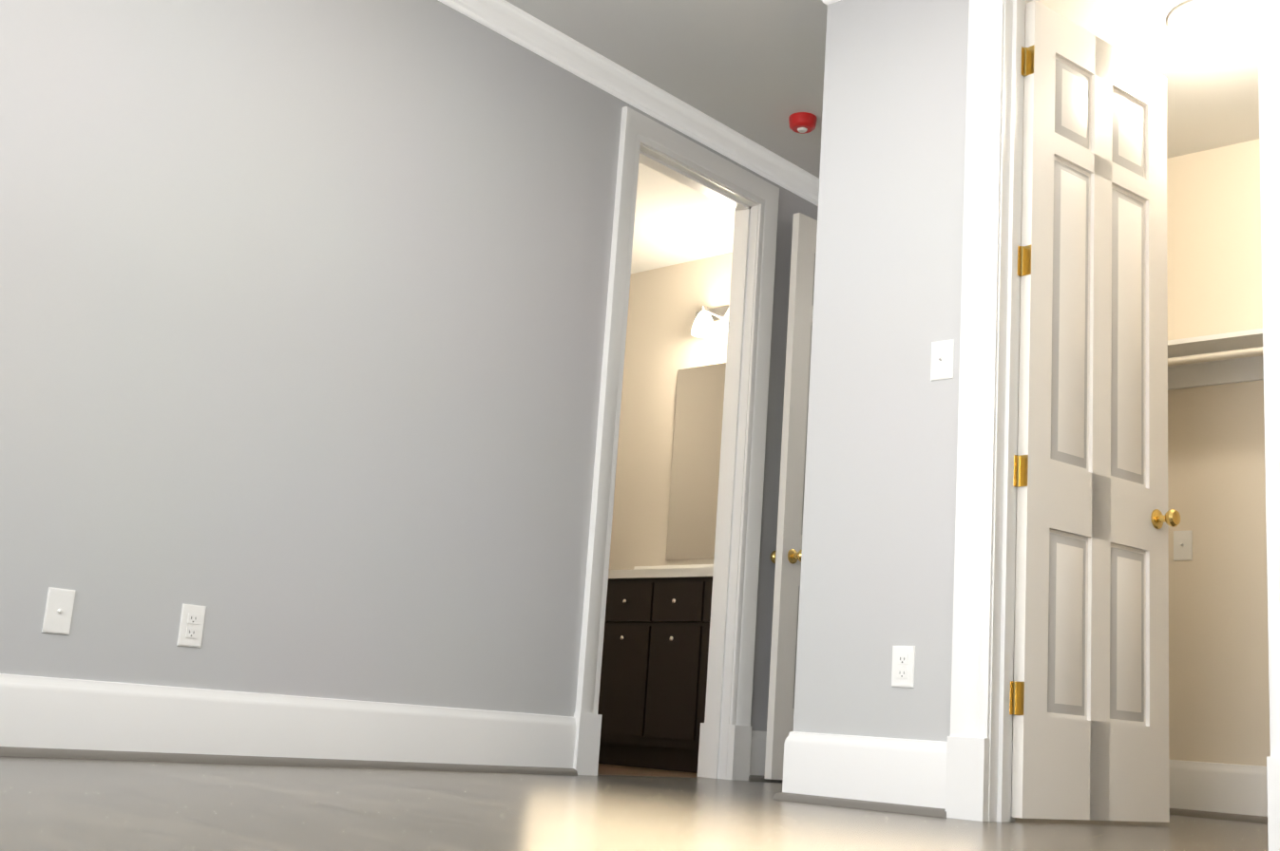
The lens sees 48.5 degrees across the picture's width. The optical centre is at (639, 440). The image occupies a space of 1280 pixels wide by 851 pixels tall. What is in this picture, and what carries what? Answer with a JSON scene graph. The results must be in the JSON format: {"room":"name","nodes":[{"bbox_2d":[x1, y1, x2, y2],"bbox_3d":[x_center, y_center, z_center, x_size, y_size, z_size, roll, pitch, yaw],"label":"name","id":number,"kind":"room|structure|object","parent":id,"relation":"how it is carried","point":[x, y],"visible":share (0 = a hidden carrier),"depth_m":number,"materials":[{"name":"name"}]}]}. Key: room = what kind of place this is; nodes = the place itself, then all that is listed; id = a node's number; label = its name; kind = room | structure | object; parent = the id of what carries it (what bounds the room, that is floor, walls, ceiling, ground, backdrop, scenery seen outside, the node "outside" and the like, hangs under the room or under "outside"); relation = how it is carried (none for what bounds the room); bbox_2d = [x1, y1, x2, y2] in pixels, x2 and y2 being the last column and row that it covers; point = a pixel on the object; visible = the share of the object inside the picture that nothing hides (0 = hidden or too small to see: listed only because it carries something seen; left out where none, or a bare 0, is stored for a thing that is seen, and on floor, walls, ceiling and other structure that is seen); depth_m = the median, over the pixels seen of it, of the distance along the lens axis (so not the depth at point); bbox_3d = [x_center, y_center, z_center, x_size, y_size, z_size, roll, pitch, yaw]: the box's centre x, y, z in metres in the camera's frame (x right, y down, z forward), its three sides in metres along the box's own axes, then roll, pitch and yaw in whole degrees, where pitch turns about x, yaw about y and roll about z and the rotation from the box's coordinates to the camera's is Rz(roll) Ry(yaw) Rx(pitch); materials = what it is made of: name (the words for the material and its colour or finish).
{"room":"empty bedroom","nodes":[
{"label":"empty bedroom","id":0,"kind":"room"},
{"bbox_2d":[0,0,818,731],"bbox_3d":[-0.733,-0.271,4.692,0.060,2.640,7.870,-6,-15,42],"label":"wall","id":1,"kind":"structure","parent":0,"point":[302,314],"depth_m":4.33,"materials":[{"name":"grey paint"}]},
{"bbox_2d":[41,587,75,634],"bbox_3d":[-1.507,0.443,3.686,0.011,0.116,0.072,-6,-15,42],"label":"outlet","id":2,"kind":"object","parent":1,"relation":"attached to","point":[58,611],"visible":1,"depth_m":3.69,"materials":[{"name":"white plastic"}]},
{"bbox_2d":[176,603,206,648],"bbox_3d":[-1.251,0.517,3.966,0.007,0.116,0.072,-6,-15,42],"label":"duplex electrical outlet","id":3,"kind":"object","parent":1,"relation":"attached to","point":[191,626],"visible":1,"depth_m":3.96,"materials":[{"name":"white plastic"}]},
{"bbox_2d":[0,673,577,775],"bbox_3d":[-1.774,0.631,3.346,0.036,0.200,4.652,-6,-15,42],"label":"baseboard","id":4,"kind":"structure","parent":1,"relation":"attached to","point":[47,717],"depth_m":4.09,"materials":[{"name":"white wood"}]},
{"bbox_2d":[438,0,819,206],"bbox_3d":[-0.986,-1.641,4.474,0.075,0.082,6.450,-6,-15,42],"label":"crown molding","id":5,"kind":"structure","parent":1,"relation":"attached to","point":[509,21],"depth_m":5.51,"materials":[{"name":"white wood"}]},
{"bbox_2d":[573,106,779,781],"bbox_3d":[0.128,0.043,5.662,0.180,2.530,1.000,-6,-15,42],"label":"door frame","id":6,"kind":"structure","parent":1,"relation":"attached to","point":[637,129],"depth_m":5.79,"materials":[{"name":"white wood"}]},
{"bbox_2d":[748,730,764,782],"bbox_3d":[0.703,1.349,6.028,0.036,0.200,0.806,-6,-15,42],"label":"baseboard","id":7,"kind":"structure","parent":1,"relation":"attached to","point":[757,736],"depth_m":5.78,"materials":[{"name":"white wood"}]},
{"bbox_2d":[764,212,817,780],"bbox_3d":[0.854,0.259,6.213,0.178,2.402,0.768,-6,-15,42],"label":"entry door","id":8,"kind":"structure","parent":1,"relation":"in","point":[786,558],"depth_m":5.95,"materials":[{"name":"white paint"}]},
{"bbox_2d":[0,756,1268,850],"bbox_3d":[0.812,0.905,3.033,4.370,0.100,7.990,-6,-15,42],"label":"floor","id":9,"kind":"structure","parent":0,"point":[68,805],"depth_m":2.80,"materials":[{"name":"grey wood"}]},
{"bbox_2d":[597,764,711,779],"bbox_3d":[-0.806,1.435,6.224,2.360,0.100,2.740,-6,-15,42],"label":"floor","id":10,"kind":"structure","parent":0,"point":[607,770],"depth_m":5.88,"materials":[{"name":"wood"}]},
{"bbox_2d":[597,572,713,773],"bbox_3d":[0.215,1.109,6.679,1.244,0.860,0.602,-6,-15,42],"label":"bathroom vanity","id":11,"kind":"object","parent":10,"relation":"on","point":[652,697],"depth_m":6.47,"materials":[{"name":"black wood"}]},
{"bbox_2d":[608,568,713,575],"bbox_3d":[0.248,0.671,6.778,1.256,0.040,0.586,-6,-15,42],"label":"countertop","id":12,"kind":"structure","parent":11,"relation":"on","point":[637,571],"depth_m":6.60,"materials":[{"name":"beige stone"}]},
{"bbox_2d":[793,0,969,742],"bbox_3d":[1.757,-0.356,3.393,3.240,2.640,0.060,-6,-15,42],"label":"wall","id":13,"kind":"structure","parent":0,"point":[877,558],"depth_m":4.26,"materials":[{"name":"grey paint"}]},
{"bbox_2d":[760,731,786,800],"bbox_3d":[1.070,1.151,4.917,0.050,0.200,1.996,-6,-15,42],"label":"baseboard","id":14,"kind":"structure","parent":13,"relation":"attached to","point":[778,796],"depth_m":5.79,"materials":[{"name":"white wood"}]},
{"bbox_2d":[821,0,840,5],"bbox_3d":[1.698,-1.608,3.688,3.115,0.082,0.075,-6,-15,42],"label":"crown molding","id":15,"kind":"structure","parent":13,"relation":"attached to","point":[827,2],"depth_m":4.68,"materials":[{"name":"white wood"}]},
{"bbox_2d":[783,731,947,818],"bbox_3d":[0.640,0.937,4.012,0.528,0.200,0.036,-6,-15,42],"label":"baseboard","id":16,"kind":"structure","parent":13,"relation":"attached to","point":[907,776],"depth_m":4.01,"materials":[{"name":"white wood"}]},
{"bbox_2d":[891,646,915,687],"bbox_3d":[0.743,0.639,4.016,0.072,0.116,0.007,-6,-15,42],"label":"electrical outlet","id":17,"kind":"object","parent":13,"relation":"attached to","point":[903,666],"visible":1,"depth_m":4.01,"materials":[{"name":"white plastic"}]},
{"bbox_2d":[930,339,954,381],"bbox_3d":[0.873,-0.235,4.122,0.072,0.116,0.018,-6,-15,42],"label":"light switch","id":18,"kind":"object","parent":13,"relation":"attached to","point":[942,359],"visible":1,"depth_m":4.12,"materials":[{"name":"white plastic"}]},
{"bbox_2d":[1009,0,1180,822],"bbox_3d":[1.388,-0.099,4.252,0.216,2.402,0.745,-6,-15,42],"label":"closet door","id":19,"kind":"structure","parent":13,"relation":"in","point":[1089,690],"depth_m":4.24,"materials":[{"name":"white paint"}]},
{"bbox_2d":[945,0,1279,850],"bbox_3d":[1.319,-0.246,3.810,0.949,2.530,0.180,-6,-15,42],"label":"trim","id":20,"kind":"structure","parent":13,"relation":"attached to","point":[966,779],"depth_m":3.90,"materials":[{"name":"white wood"}]},
{"bbox_2d":[988,0,1270,822],"bbox_3d":[1.316,-0.202,3.801,0.761,2.440,0.120,-6,-15,42],"label":"door frame","id":21,"kind":"structure","parent":13,"relation":"attached to","point":[1005,487],"depth_m":4.00,"materials":[{"name":"white wood"}]},
{"bbox_2d":[505,0,1259,274],"bbox_3d":[0.127,-1.678,4.358,6.730,0.100,7.990,-6,-15,42],"label":"ceiling","id":22,"kind":"structure","parent":0,"point":[753,70],"depth_m":5.29,"materials":[{"name":"paint"}]},
{"bbox_2d":[788,112,817,133],"bbox_3d":[0.658,-1.279,5.746,0.112,0.058,0.112,-6,-15,42],"label":"fire alarm","id":23,"kind":"object","parent":22,"relation":"attached to","point":[802,123],"visible":1,"depth_m":5.71,"materials":[{"name":"red plastic"}]},
{"bbox_2d":[1166,0,1257,47],"bbox_3d":[1.929,-1.378,4.737,0.324,0.085,0.324,-6,-15,42],"label":"dome","id":24,"kind":"object","parent":22,"relation":"attached to","point":[1211,23],"visible":0.83,"depth_m":4.68,"materials":[{"name":"white"}]},
{"bbox_2d":[609,138,1270,766],"bbox_3d":[1.455,0.207,6.282,5.840,2.640,0.120,-6,-15,42],"label":"wall","id":25,"kind":"structure","parent":0,"point":[1218,678],"depth_m":5.60,"materials":[{"name":"beige paint"}]},
{"bbox_2d":[634,564,713,568],"bbox_3d":[0.441,0.657,6.995,1.256,0.100,0.020,-6,-15,42],"label":"backsplash","id":26,"kind":"structure","parent":25,"relation":"attached to","point":[692,565],"depth_m":7.20,"materials":[{"name":"white stone"}]},
{"bbox_2d":[665,362,725,560],"bbox_3d":[0.500,0.085,7.104,0.890,1.010,0.011,-6,-15,42],"label":"bathroom mirror","id":27,"kind":"object","parent":25,"relation":"attached to","point":[694,494],"visible":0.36,"depth_m":7.29,"materials":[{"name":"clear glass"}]},
{"bbox_2d":[691,305,728,338],"bbox_3d":[0.495,-0.637,7.194,0.660,0.165,0.168,-6,-15,42],"label":"sconce","id":28,"kind":"object","parent":25,"relation":"attached to","point":[705,320],"visible":0.4,"depth_m":7.28,"materials":[{"name":"white glass"}]},
{"bbox_2d":[1173,530,1192,560],"bbox_3d":[2.110,0.408,5.527,0.072,0.116,0.018,-6,-15,42],"label":"light switch","id":29,"kind":"object","parent":25,"relation":"attached to","point":[1182,545],"visible":1,"depth_m":5.53,"materials":[{"name":"white plastic"}]},
{"bbox_2d":[1167,328,1263,390],"bbox_3d":[2.624,-0.251,5.019,2.108,0.319,0.319,-6,-15,42],"label":"closet shelf","id":30,"kind":"object","parent":25,"relation":"attached to","point":[1218,359],"depth_m":5.45,"materials":[{"name":"white wood"}]},
{"bbox_2d":[1168,760,1267,823],"bbox_3d":[2.614,1.243,4.826,2.110,0.200,0.036,-6,-15,42],"label":"baseboard","id":31,"kind":"structure","parent":25,"relation":"attached to","point":[1216,791],"depth_m":5.25,"materials":[{"name":"white wood"}]},
{"bbox_2d":[1013,99,1024,642],"bbox_3d":[1.293,-0.036,5.138,0.060,2.640,1.840,-6,-15,42],"label":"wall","id":32,"kind":"structure","parent":0,"point":[1019,371],"depth_m":5.24,"materials":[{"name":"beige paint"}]}
]}

